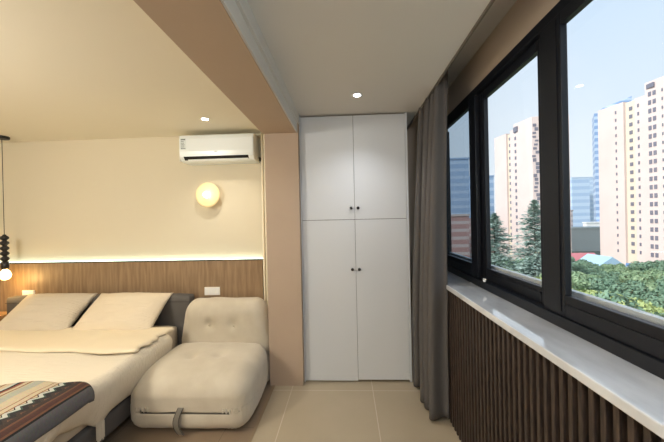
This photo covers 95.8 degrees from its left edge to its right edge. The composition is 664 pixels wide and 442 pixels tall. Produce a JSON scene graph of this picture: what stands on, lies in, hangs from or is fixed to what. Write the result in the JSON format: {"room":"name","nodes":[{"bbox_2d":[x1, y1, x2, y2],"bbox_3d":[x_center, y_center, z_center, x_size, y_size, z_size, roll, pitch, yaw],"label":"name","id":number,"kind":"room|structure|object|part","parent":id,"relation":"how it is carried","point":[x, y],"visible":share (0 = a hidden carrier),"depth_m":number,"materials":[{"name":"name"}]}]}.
{"room":"bedroom","nodes":[
{"label":"bedroom","id":0,"kind":"room"},
{"bbox_2d":[0,0,259,142],"bbox_3d":[-2.823,-1.027,0.864,4.125,0.290,4.870,-1,0,3],"label":"ceiling","id":1,"kind":"structure","parent":0,"point":[70,69],"depth_m":1.94,"materials":[{"name":"beige paint"}]},
{"bbox_2d":[0,135,11,279],"bbox_3d":[-3.408,-0.133,3.113,0.120,1.488,0.120,-1,0,3],"label":"pendant lamp","id":2,"kind":"object","parent":1,"relation":"hanging from","point":[5,274],"visible":1,"depth_m":3.10,"materials":[{"name":"black metal"}]},
{"bbox_3d":[-3.413,-0.351,3.112,0.005,1.010,0.005,-1,0,-20],"label":"cord","id":3,"kind":"part","parent":2,"relation":"part of","materials":[{"name":"black metal"}]},
{"bbox_3d":[-3.399,0.281,3.115,0.072,0.286,0.072,-1,0,3],"label":"bead stem","id":4,"kind":"part","parent":2,"relation":"part of","materials":[{"name":"black metal"}]},
{"bbox_2d":[1,261,9,268],"bbox_3d":[-3.395,0.460,3.115,0.064,0.078,0.064,-1,0,3],"label":"socket","id":5,"kind":"object","parent":2,"relation":"attached to","point":[4,264],"depth_m":3.10,"materials":[{"name":"black metal"}]},
{"bbox_3d":[-3.393,0.552,3.115,0.094,0.118,0.094,-1,0,3],"label":"bulb","id":6,"kind":"part","parent":2,"relation":"part of","materials":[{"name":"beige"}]},
{"bbox_2d":[200,117,209,120],"bbox_3d":[-1.151,-0.922,2.719,0.086,0.006,0.086,-1,0,3],"label":"recessed light","id":7,"kind":"object","parent":1,"relation":"in","point":[201,118],"visible":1,"depth_m":2.72,"materials":[{"name":"white paint"}]},
{"bbox_2d":[260,131,267,304],"bbox_3d":[-0.663,0.309,3.116,0.105,2.470,0.063,-1,0,3],"label":"wall","id":8,"kind":"structure","parent":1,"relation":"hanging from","point":[264,227],"depth_m":3.09,"materials":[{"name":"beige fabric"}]},
{"bbox_2d":[0,134,263,282],"bbox_3d":[-2.662,0.276,3.515,4.140,2.920,0.430,-1,0,3],"label":"wall","id":9,"kind":"structure","parent":0,"point":[123,198],"depth_m":3.28,"materials":[{"name":"beige paint"}]},
{"bbox_2d":[0,258,263,310],"bbox_3d":[-2.720,1.028,3.269,4.015,1.182,0.075,-1,0,3],"label":"wood wall panel","id":10,"kind":"object","parent":9,"relation":"attached to","point":[236,278],"depth_m":3.20,"materials":[{"name":"brown wood"}]},
{"bbox_2d":[22,290,34,294],"bbox_3d":[-3.294,0.796,3.256,0.140,0.088,0.012,-1,0,3],"label":"wall switch","id":11,"kind":"object","parent":10,"relation":"attached to","point":[24,292],"visible":0.59,"depth_m":3.25,"materials":[{"name":"white plastic"}]},
{"bbox_3d":[-2.725,0.439,3.281,3.990,0.005,0.025,-1,0,3],"label":"light strip","id":12,"kind":"part","parent":10,"relation":"part of","materials":[{"name":"white plastic"}]},
{"bbox_2d":[204,287,219,294],"bbox_3d":[-1.262,0.739,3.160,0.165,0.086,0.012,-1,0,3],"label":"wall switch","id":13,"kind":"object","parent":10,"relation":"attached to","point":[208,290],"visible":1,"depth_m":3.15,"materials":[{"name":"white plastic"}]},
{"bbox_2d":[196,183,219,206],"bbox_3d":[-1.310,-0.276,3.168,0.260,0.260,0.132,-1,0,3],"label":"wall lamp","id":14,"kind":"object","parent":9,"relation":"attached to","point":[207,194],"visible":1,"depth_m":3.15,"materials":[{"name":"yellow glass"}]},
{"bbox_3d":[-1.312,-0.275,3.129,0.066,0.066,0.054,-1,0,3],"label":"bulb","id":15,"kind":"part","parent":14,"relation":"part of","materials":[{"name":"beige glass"}]},
{"bbox_2d":[179,133,260,165],"bbox_3d":[-1.153,-0.745,3.112,0.777,0.278,0.224,-1,0,3],"label":"air conditioner","id":16,"kind":"object","parent":9,"relation":"attached to","point":[240,148],"visible":1,"depth_m":3.01,"materials":[{"name":"white plastic"}]},
{"bbox_2d":[184,155,248,160],"bbox_3d":[-1.165,-0.638,3.021,0.660,0.034,0.030,-1,0,3],"label":"air vent","id":17,"kind":"object","parent":16,"relation":"attached to","point":[186,157],"depth_m":3.02,"materials":[{"name":"black plastic"}]},
{"bbox_2d":[133,0,295,133],"bbox_3d":[-0.611,-1.022,0.590,0.318,0.395,4.530,-1,0,3],"label":"beam","id":18,"kind":"structure","parent":0,"point":[203,30],"depth_m":1.47,"materials":[{"name":"beige paint"}]},
{"bbox_2d":[221,0,296,131],"bbox_3d":[-0.445,-0.920,0.582,0.010,0.175,4.530,-1,0,3],"label":"trim","id":19,"kind":"structure","parent":18,"relation":"attached to","point":[231,7],"depth_m":1.54,"materials":[{"name":"white paint"}]},
{"bbox_2d":[101,354,460,441],"bbox_3d":[-1.869,1.668,0.997,5.900,0.120,5.200,-1,0,3],"label":"floor","id":20,"kind":"structure","parent":0,"point":[316,410],"depth_m":2.35,"materials":[{"name":"tile"}]},
{"bbox_2d":[0,311,6,320],"bbox_3d":[-3.651,1.312,3.086,0.470,0.655,0.370,-1,0,3],"label":"nightstand","id":21,"kind":"object","parent":20,"relation":"on","point":[3,314],"visible":0.02,"depth_m":3.14,"materials":[{"name":"brown wood"}]},
{"bbox_2d":[5,293,193,441],"bbox_3d":[-2.458,1.197,2.103,1.960,0.840,2.200,-1,0,3],"label":"bed","id":22,"kind":"object","parent":20,"relation":"on","point":[173,312],"visible":0.05,"depth_m":3.00,"materials":[{"name":"grey fabric"}]},
{"bbox_2d":[0,293,97,330],"bbox_3d":[-2.811,0.907,2.940,0.740,0.340,0.394,-1,0,2],"label":"pillow","id":23,"kind":"object","parent":22,"relation":"on","point":[47,311],"visible":0.85,"depth_m":2.85,"materials":[{"name":"beige fabric"}]},
{"bbox_2d":[0,327,174,441],"bbox_3d":[-2.447,1.225,1.932,1.979,0.485,1.782,-1,0,3],"label":"duvet","id":24,"kind":"object","parent":22,"relation":"on","point":[112,362],"visible":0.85,"depth_m":2.21,"materials":[{"name":"beige fabric"}]},
{"bbox_2d":[0,381,94,441],"bbox_3d":[-2.388,1.064,1.505,1.860,0.150,0.814,-1,0,3],"label":"throw blanket","id":25,"kind":"object","parent":24,"relation":"on","point":[29,410],"visible":1,"depth_m":1.62,"materials":[{"name":"multicoloured fabric"}]},
{"bbox_3d":[-2.412,1.082,3.137,1.960,0.620,0.130,-1,0,3],"label":"headboard","id":26,"kind":"part","parent":22,"relation":"part of","materials":[{"name":"grey fabric"}]},
{"bbox_3d":[-2.460,1.212,2.053,1.770,0.315,2.020,-1,0,3],"label":"mattress","id":27,"kind":"part","parent":22,"relation":"part of","materials":[{"name":"beige fabric"}]},
{"bbox_2d":[73,292,172,329],"bbox_3d":[-2.022,0.887,2.904,0.780,0.335,0.393,-1,0,4],"label":"pillow","id":28,"kind":"object","parent":22,"relation":"on","point":[126,310],"visible":0.88,"depth_m":2.81,"materials":[{"name":"beige fabric"}]},
{"bbox_2d":[130,297,269,435],"bbox_3d":[-1.063,1.176,2.633,0.958,0.818,0.953,-1,0,3],"label":"lounge chair","id":29,"kind":"object","parent":20,"relation":"on","point":[218,376],"visible":0.94,"depth_m":2.34,"materials":[{"name":"beige fabric"}]},
{"bbox_3d":[-1.064,1.357,2.551,0.956,0.455,0.735,-1,0,3],"label":"seat","id":30,"kind":"part","parent":29,"relation":"part of","materials":[{"name":"beige fabric"}]},
{"bbox_3d":[-1.042,1.059,2.982,0.900,0.586,0.254,-1,0,3],"label":"backrest","id":31,"kind":"part","parent":29,"relation":"part of","materials":[{"name":"beige fabric"}]},
{"bbox_2d":[248,385,274,441],"bbox_3d":[-0.659,1.641,0.604,0.025,0.123,4.530,-1,0,3],"label":"trim","id":32,"kind":"structure","parent":20,"relation":"attached to","point":[273,386],"depth_m":2.42,"materials":[{"name":"brown stone"}]},
{"bbox_2d":[299,112,411,381],"bbox_3d":[0.237,0.263,3.174,1.037,2.582,0.619,-1,0,3],"label":"wardrobe","id":33,"kind":"object","parent":20,"relation":"on","point":[354,168],"visible":1,"depth_m":2.89,"materials":[{"name":"white wood"}]},
{"bbox_3d":[-0.044,-0.511,2.913,0.507,1.000,0.020,-1,0,3],"label":"door","id":34,"kind":"part","parent":33,"relation":"part of","materials":[{"name":"white paint"}]},
{"bbox_3d":[-0.016,0.770,2.917,0.507,1.556,0.020,-1,0,3],"label":"door","id":35,"kind":"part","parent":33,"relation":"part of","materials":[{"name":"white paint"}]},
{"bbox_3d":[0.458,-0.522,2.889,0.492,1.000,0.020,-1,0,3],"label":"door","id":36,"kind":"part","parent":33,"relation":"part of","materials":[{"name":"white paint"}]},
{"bbox_3d":[0.485,0.754,2.894,0.492,1.546,0.020,-1,0,3],"label":"door","id":37,"kind":"part","parent":33,"relation":"part of","materials":[{"name":"white paint"}]},
{"bbox_2d":[264,123,304,385],"bbox_3d":[-0.443,0.228,3.240,0.320,2.920,0.770,-1,0,3],"label":"pillar","id":38,"kind":"structure","parent":0,"point":[282,150],"depth_m":2.86,"materials":[{"name":"beige paint"}]},
{"bbox_2d":[247,0,490,125],"bbox_3d":[0.144,-1.129,0.889,1.147,0.215,5.200,-1,0,3],"label":"ceiling","id":39,"kind":"structure","parent":0,"point":[393,53],"depth_m":1.77,"materials":[{"name":"white paint"}]},
{"bbox_2d":[235,0,298,123],"bbox_3d":[-0.432,-0.965,0.607,0.015,0.085,4.580,-1,0,3],"label":"trim","id":40,"kind":"structure","parent":39,"relation":"attached to","point":[243,5],"depth_m":1.67,"materials":[{"name":"white paint"}]},
{"bbox_2d":[352,93,361,97],"bbox_3d":[0.204,-1.025,2.449,0.086,0.006,0.086,-1,0,3],"label":"recessed light","id":41,"kind":"object","parent":39,"relation":"in","point":[355,95],"visible":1,"depth_m":2.45,"materials":[{"name":"white paint"}]},
{"bbox_2d":[407,115,417,353],"bbox_3d":[0.454,0.208,3.534,1.435,2.920,0.100,-1,0,3],"label":"wall","id":42,"kind":"structure","parent":0,"point":[412,131],"depth_m":3.46,"materials":[{"name":"beige paint"}]},
{"bbox_2d":[407,0,494,128],"bbox_3d":[0.725,-1.044,0.862,0.012,0.050,5.200,-1,0,3],"label":"trim","id":43,"kind":"structure","parent":42,"relation":"attached to","point":[491,2],"depth_m":1.78,"materials":[{"name":"white paint"}]},
{"bbox_2d":[448,0,516,87],"bbox_3d":[-1.911,-1.292,0.935,6.350,0.200,5.500,-1,0,3],"label":"ceiling slab","id":44,"kind":"structure","parent":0,"point":[499,9],"depth_m":2.04,"materials":[{"name":"grey paint"}]},
{"bbox_3d":[0.771,-1.210,0.759,0.100,0.080,4.800,-1,0,3],"label":"track","id":45,"kind":"object","parent":44,"relation":"attached to","visible":0},
{"bbox_2d":[412,71,448,420],"bbox_3d":[0.819,0.179,2.544,0.206,2.702,0.565,-1,0,3],"label":"curtain","id":46,"kind":"object","parent":45,"relation":"hanging from","point":[430,293],"visible":0.97,"depth_m":2.30,"materials":[{"name":"grey fabric"}]},
{"bbox_2d":[447,0,559,115],"bbox_3d":[1.075,-1.121,0.795,0.120,0.270,5.500,-1,0,3],"label":"wall","id":47,"kind":"structure","parent":0,"point":[522,17],"depth_m":1.91,"materials":[{"name":"beige paint"}]},
{"bbox_2d":[446,0,663,379],"bbox_3d":[1.084,-0.253,1.174,0.155,1.470,4.150,-1,0,3],"label":"window","id":48,"kind":"structure","parent":47,"relation":"in","point":[636,336],"depth_m":1.42,"materials":[{"name":"black metal"}]},
{"bbox_3d":[1.106,-0.257,2.705,0.038,1.363,0.950,-1,0,3],"label":"sash","id":49,"kind":"part","parent":48,"relation":"part of","materials":[{"name":"black metal"}]},
{"bbox_3d":[1.102,-0.254,1.869,0.038,1.363,0.840,-1,0,3],"label":"sash","id":50,"kind":"part","parent":48,"relation":"part of","materials":[{"name":"black metal"}]},
{"bbox_3d":[1.151,0.382,1.174,0.028,0.093,4.010,-1,0,3],"label":"rail","id":51,"kind":"part","parent":48,"relation":"part of","materials":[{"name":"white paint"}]},
{"bbox_3d":[1.021,-0.249,0.887,0.038,1.363,1.190,-1,0,3],"label":"sash","id":52,"kind":"part","parent":48,"relation":"part of","materials":[{"name":"black metal"}]},
{"label":"outside","id":53,"kind":"structure","parent":0,"visible":0},
{"bbox_2d":[495,237,599,260],"bbox_3d":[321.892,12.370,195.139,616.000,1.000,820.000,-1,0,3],"label":"ground","id":54,"kind":"structure","parent":53,"point":[595,252],"depth_m":154.53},
{"bbox_2d":[450,157,469,217],"bbox_3d":[68.321,-8.409,167.937,13.600,51.800,10.600,-1,0,3],"label":"glass tower","id":55,"kind":"structure","parent":54,"relation":"on","point":[459,167],"depth_m":162.83,"materials":[{"name":"glass"}]},
{"bbox_2d":[451,214,469,257],"bbox_3d":[50.597,7.615,129.800,13.100,20.800,12.600,-1,0,3],"label":"brick block","id":56,"kind":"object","parent":54,"relation":"on","point":[459,222],"visible":0.36,"depth_m":123.67,"materials":[{"name":"brick"}]},
{"bbox_2d":[469,175,493,217],"bbox_3d":[96.487,-6.121,196.155,15.100,45.800,9.600,-1,0,3],"label":"glass tower","id":57,"kind":"structure","parent":54,"relation":"on","point":[491,177],"depth_m":191.35,"materials":[{"name":"blue glass"}]},
{"bbox_2d":[469,218,493,257],"bbox_3d":[71.234,8.002,147.852,12.600,19.000,10.600,-1,0,3],"label":"brick block","id":58,"kind":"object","parent":54,"relation":"on","point":[469,218],"visible":0.02,"depth_m":143.11,"materials":[{"name":"brick"}]},
{"bbox_2d":[490,213,529,274],"bbox_3d":[35.355,8.384,65.071,14.857,20.379,14.098,-1,0,33],"label":"conifer tree","id":59,"kind":"object","parent":54,"relation":"on","point":[495,224],"visible":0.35,"depth_m":63.97,"materials":[{"name":"green plant"}]},
{"bbox_2d":[494,116,571,258],"bbox_3d":[88.884,-12.994,135.340,19.340,60.300,26.466,-1,0,3],"label":"apartment tower","id":60,"kind":"structure","parent":54,"relation":"on","point":[517,173],"depth_m":132.38,"materials":[{"name":"beige concrete"}]},
{"bbox_2d":[503,199,574,276],"bbox_3d":[39.970,7.116,59.190,13.366,22.755,14.023,-1,0,-40],"label":"conifer tree","id":61,"kind":"object","parent":54,"relation":"on","point":[536,232],"visible":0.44,"depth_m":58.67,"materials":[{"name":"green plant"}]},
{"bbox_2d":[521,229,572,275],"bbox_3d":[46.240,9.461,64.786,12.432,17.752,12.107,-1,0,10],"label":"conifer tree","id":62,"kind":"object","parent":54,"relation":"on","point":[540,229],"visible":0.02,"depth_m":65.39,"materials":[{"name":"green plant"}]},
{"bbox_2d":[523,253,595,270],"bbox_3d":[82.526,14.495,108.306,23.000,5.800,13.000,-1,0,3],"label":"shed","id":63,"kind":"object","parent":54,"relation":"on","point":[577,256],"visible":0.12,"depth_m":106.56,"materials":[{"name":"red"}]},
{"bbox_2d":[571,210,573,226],"bbox_3d":[155.357,4.074,202.940,9.600,22.800,8.600,-1,0,3],"label":"block","id":64,"kind":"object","parent":54,"relation":"on","point":[571,210],"visible":0.11,"depth_m":198.73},
{"bbox_2d":[570,177,589,226],"bbox_3d":[264.197,-16.974,322.862,18.600,59.300,10.600,-1,0,3],"label":"office block","id":65,"kind":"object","parent":54,"relation":"on","point":[579,186],"visible":0.64,"depth_m":317.88,"materials":[{"name":"blue glass"}]},
{"bbox_2d":[572,273,590,291],"bbox_3d":[34.586,13.360,45.926,7.592,10.597,6.883,-1,0,-28],"label":"broadleaf tree","id":66,"kind":"object","parent":54,"relation":"on","point":[579,282],"visible":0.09,"depth_m":44.19,"materials":[{"name":"green plant"}]},
{"bbox_2d":[571,259,596,269],"bbox_3d":[64.977,13.886,77.995,6.397,7.996,6.690,-1,0,-38],"label":"broadleaf tree","id":67,"kind":"object","parent":54,"relation":"on","point":[580,261],"visible":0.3,"depth_m":76.66,"materials":[{"name":"green plant"}]},
{"bbox_2d":[571,226,599,251],"bbox_3d":[136.132,9.629,164.326,24.600,12.800,11.600,-1,0,3],"label":"block","id":68,"kind":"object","parent":54,"relation":"on","point":[583,238],"visible":0.43,"depth_m":158.91,"materials":[{"name":"grey concrete"}]},
{"bbox_2d":[571,263,600,271],"bbox_3d":[60.450,14.104,71.608,5.746,7.802,5.799,-1,0,34],"label":"broadleaf tree","id":69,"kind":"object","parent":54,"relation":"on","point":[574,267],"visible":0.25,"depth_m":71.17,"materials":[{"name":"green plant"}]},
{"bbox_2d":[572,271,600,281],"bbox_3d":[44.083,13.540,52.683,7.004,9.776,6.350,-1,0,-22],"label":"broadleaf tree","id":70,"kind":"object","parent":54,"relation":"on","point":[580,274],"visible":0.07,"depth_m":52.74,"materials":[{"name":"green plant"}]},
{"bbox_2d":[582,222,599,225],"bbox_3d":[165.841,7.891,189.950,11.600,14.800,3.600,-1,0,3],"label":"block","id":71,"kind":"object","parent":54,"relation":"on","point":[584,223],"visible":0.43,"depth_m":188.48,"materials":[{"name":"white paint"}]},
{"bbox_2d":[589,177,593,221],"bbox_3d":[289.671,-18.853,343.679,23.600,61.800,10.600,-1,0,3],"label":"office block","id":72,"kind":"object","parent":54,"relation":"on","point":[590,178],"visible":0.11,"depth_m":338.47,"materials":[{"name":"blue glass"}]},
{"bbox_2d":[575,268,608,274],"bbox_3d":[57.498,14.338,66.302,5.858,7.499,5.512,-1,0,11],"label":"broadleaf tree","id":73,"kind":"object","parent":54,"relation":"on","point":[604,272],"visible":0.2,"depth_m":66.17,"materials":[{"name":"green plant"}]},
{"bbox_2d":[581,254,627,266],"bbox_3d":[80.666,13.898,90.371,8.800,7.200,8.800,-1,0,3],"label":"house","id":74,"kind":"structure","parent":54,"relation":"on","point":[598,259],"depth_m":88.01,"materials":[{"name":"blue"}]},
{"bbox_2d":[591,272,625,284],"bbox_3d":[47.605,13.799,52.482,6.694,9.106,7.114,-1,0,-2],"label":"broadleaf tree","id":75,"kind":"object","parent":54,"relation":"on","point":[611,279],"visible":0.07,"depth_m":51.17,"materials":[{"name":"green plant"}]},
{"bbox_2d":[597,267,623,272],"bbox_3d":[65.786,14.359,71.227,5.060,7.062,4.587,-1,0,2],"label":"broadleaf tree","id":76,"kind":"object","parent":54,"relation":"on","point":[609,270],"visible":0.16,"depth_m":70.23,"materials":[{"name":"green plant"}]},
{"bbox_2d":[592,96,631,221],"bbox_3d":[181.868,-32.596,198.023,26.000,95.000,17.000,-1,0,3],"label":"glass tower","id":77,"kind":"structure","parent":54,"relation":"on","point":[595,117],"depth_m":192.10,"materials":[{"name":"blue glass"}]},
{"bbox_3d":[181.498,-74.602,198.851,23.000,11.000,13.000,-1,0,3],"label":"crown","id":78,"kind":"part","parent":77,"relation":"part of","materials":[{"name":"blue glass"}]},
{"bbox_2d":[602,271,621,280],"bbox_3d":[54.315,14.011,58.362,6.136,8.348,6.521,-1,0,26],"label":"broadleaf tree","id":79,"kind":"object","parent":54,"relation":"on","point":[611,274],"visible":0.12,"depth_m":58.15,"materials":[{"name":"green plant"}]},
{"bbox_2d":[600,263,624,268],"bbox_3d":[73.618,14.248,78.673,4.892,6.890,4.473,-1,0,33],"label":"broadleaf tree","id":80,"kind":"object","parent":54,"relation":"on","point":[607,266],"visible":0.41,"depth_m":77.92,"materials":[{"name":"green plant"}]},
{"bbox_2d":[575,289,658,313],"bbox_3d":[32.106,13.354,35.095,8.242,10.793,7.359,-1,0,-20],"label":"broadleaf tree","id":81,"kind":"object","parent":54,"relation":"on","point":[646,307],"visible":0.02,"depth_m":33.18,"materials":[{"name":"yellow plant"}]},
{"bbox_2d":[586,277,648,293],"bbox_3d":[43.547,13.587,46.036,7.617,9.751,7.168,-1,0,10],"label":"broadleaf tree","id":82,"kind":"object","parent":54,"relation":"on","point":[602,285],"visible":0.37,"depth_m":45.23,"materials":[{"name":"green plant"}]},
{"bbox_2d":[615,266,629,270],"bbox_3d":[70.614,14.131,71.605,4.744,7.303,5.233,-1,0,-37],"label":"broadleaf tree","id":83,"kind":"object","parent":54,"relation":"on","point":[622,267],"visible":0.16,"depth_m":71.05,"materials":[{"name":"green plant"}]},
{"bbox_2d":[591,290,663,316],"bbox_3d":[26.521,12.980,28.110,8.714,11.833,8.794,-1,0,-29],"label":"broadleaf tree","id":84,"kind":"object","parent":54,"relation":"on","point":[607,295],"visible":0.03,"depth_m":29.17,"materials":[{"name":"green plant"}]},
{"bbox_2d":[598,76,663,264],"bbox_3d":[119.174,-17.124,97.577,26.776,67.500,50.542,-1,0,3],"label":"apartment tower","id":85,"kind":"structure","parent":54,"relation":"on","point":[630,134],"depth_m":108.99,"materials":[{"name":"beige concrete"}]},
{"bbox_2d":[646,82,653,88],"bbox_3d":[108.502,-46.215,102.315,0.400,1.500,2.400,-1,0,3],"label":"roof vent","id":86,"kind":"object","parent":85,"relation":"attached to","point":[650,85],"depth_m":102.32,"materials":[{"name":"grey"}]},
{"bbox_2d":[616,268,658,275],"bbox_3d":[60.030,13.559,58.915,6.447,8.998,5.844,-1,0,27],"label":"broadleaf tree","id":87,"kind":"object","parent":54,"relation":"on","point":[631,271],"visible":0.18,"depth_m":57.89,"materials":[{"name":"green plant"}]},
{"bbox_2d":[618,270,663,282],"bbox_3d":[54.099,13.351,52.140,6.964,9.719,6.313,-1,0,4],"label":"broadleaf tree","id":88,"kind":"object","parent":54,"relation":"on","point":[624,277],"visible":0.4,"depth_m":51.01,"materials":[{"name":"green plant"}]},
{"bbox_2d":[623,288,663,311],"bbox_3d":[42.994,13.706,39.595,7.044,9.583,7.486,-1,0,30],"label":"broadleaf tree","id":89,"kind":"object","parent":54,"relation":"on","point":[656,297],"visible":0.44,"depth_m":38.67,"materials":[{"name":"green plant"}]},
{"bbox_2d":[626,278,663,292],"bbox_3d":[48.490,13.475,45.727,6.995,9.762,6.341,-1,0,-18],"label":"broadleaf tree","id":90,"kind":"object","parent":54,"relation":"on","point":[650,285],"visible":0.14,"depth_m":44.40,"materials":[{"name":"green plant"}]},
{"bbox_2d":[627,260,663,271],"bbox_3d":[69.674,13.119,65.760,6.993,9.409,6.929,-1,0,-20],"label":"broadleaf tree","id":91,"kind":"object","parent":54,"relation":"on","point":[656,264],"visible":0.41,"depth_m":64.85,"materials":[{"name":"green plant"}]},
{"bbox_2d":[644,306,663,313],"bbox_3d":[37.095,14.166,35.476,6.101,8.949,6.834,-1,0,17],"label":"broadleaf tree","id":92,"kind":"object","parent":54,"relation":"on","point":[661,310],"visible":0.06,"depth_m":34.79,"materials":[{"name":"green plant"}]},
{"bbox_2d":[650,277,663,291],"bbox_3d":[48.103,13.161,40.850,7.675,10.441,8.156,-1,0,-2],"label":"broadleaf tree","id":93,"kind":"object","parent":54,"relation":"on","point":[661,282],"visible":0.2,"depth_m":43.38,"materials":[{"name":"green plant"}]},
{"bbox_3d":[1.173,1.089,0.801,0.220,1.145,5.500,-1,0,3],"label":"wall","id":94,"kind":"structure","parent":0,"visible":0},
{"bbox_2d":[446,271,663,438],"bbox_3d":[1.009,0.501,1.181,0.378,0.042,4.150,-1,0,3],"label":"window sill","id":95,"kind":"structure","parent":94,"relation":"on","point":[635,391],"depth_m":1.07,"materials":[{"name":"stone"}]},
{"bbox_2d":[448,291,663,441],"bbox_3d":[0.944,1.037,0.811,0.235,1.020,5.100,-1,0,3],"label":"wall panel","id":96,"kind":"object","parent":94,"relation":"attached to","point":[501,389],"visible":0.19,"depth_m":1.40,"materials":[{"name":"brown wood"}]}
]}

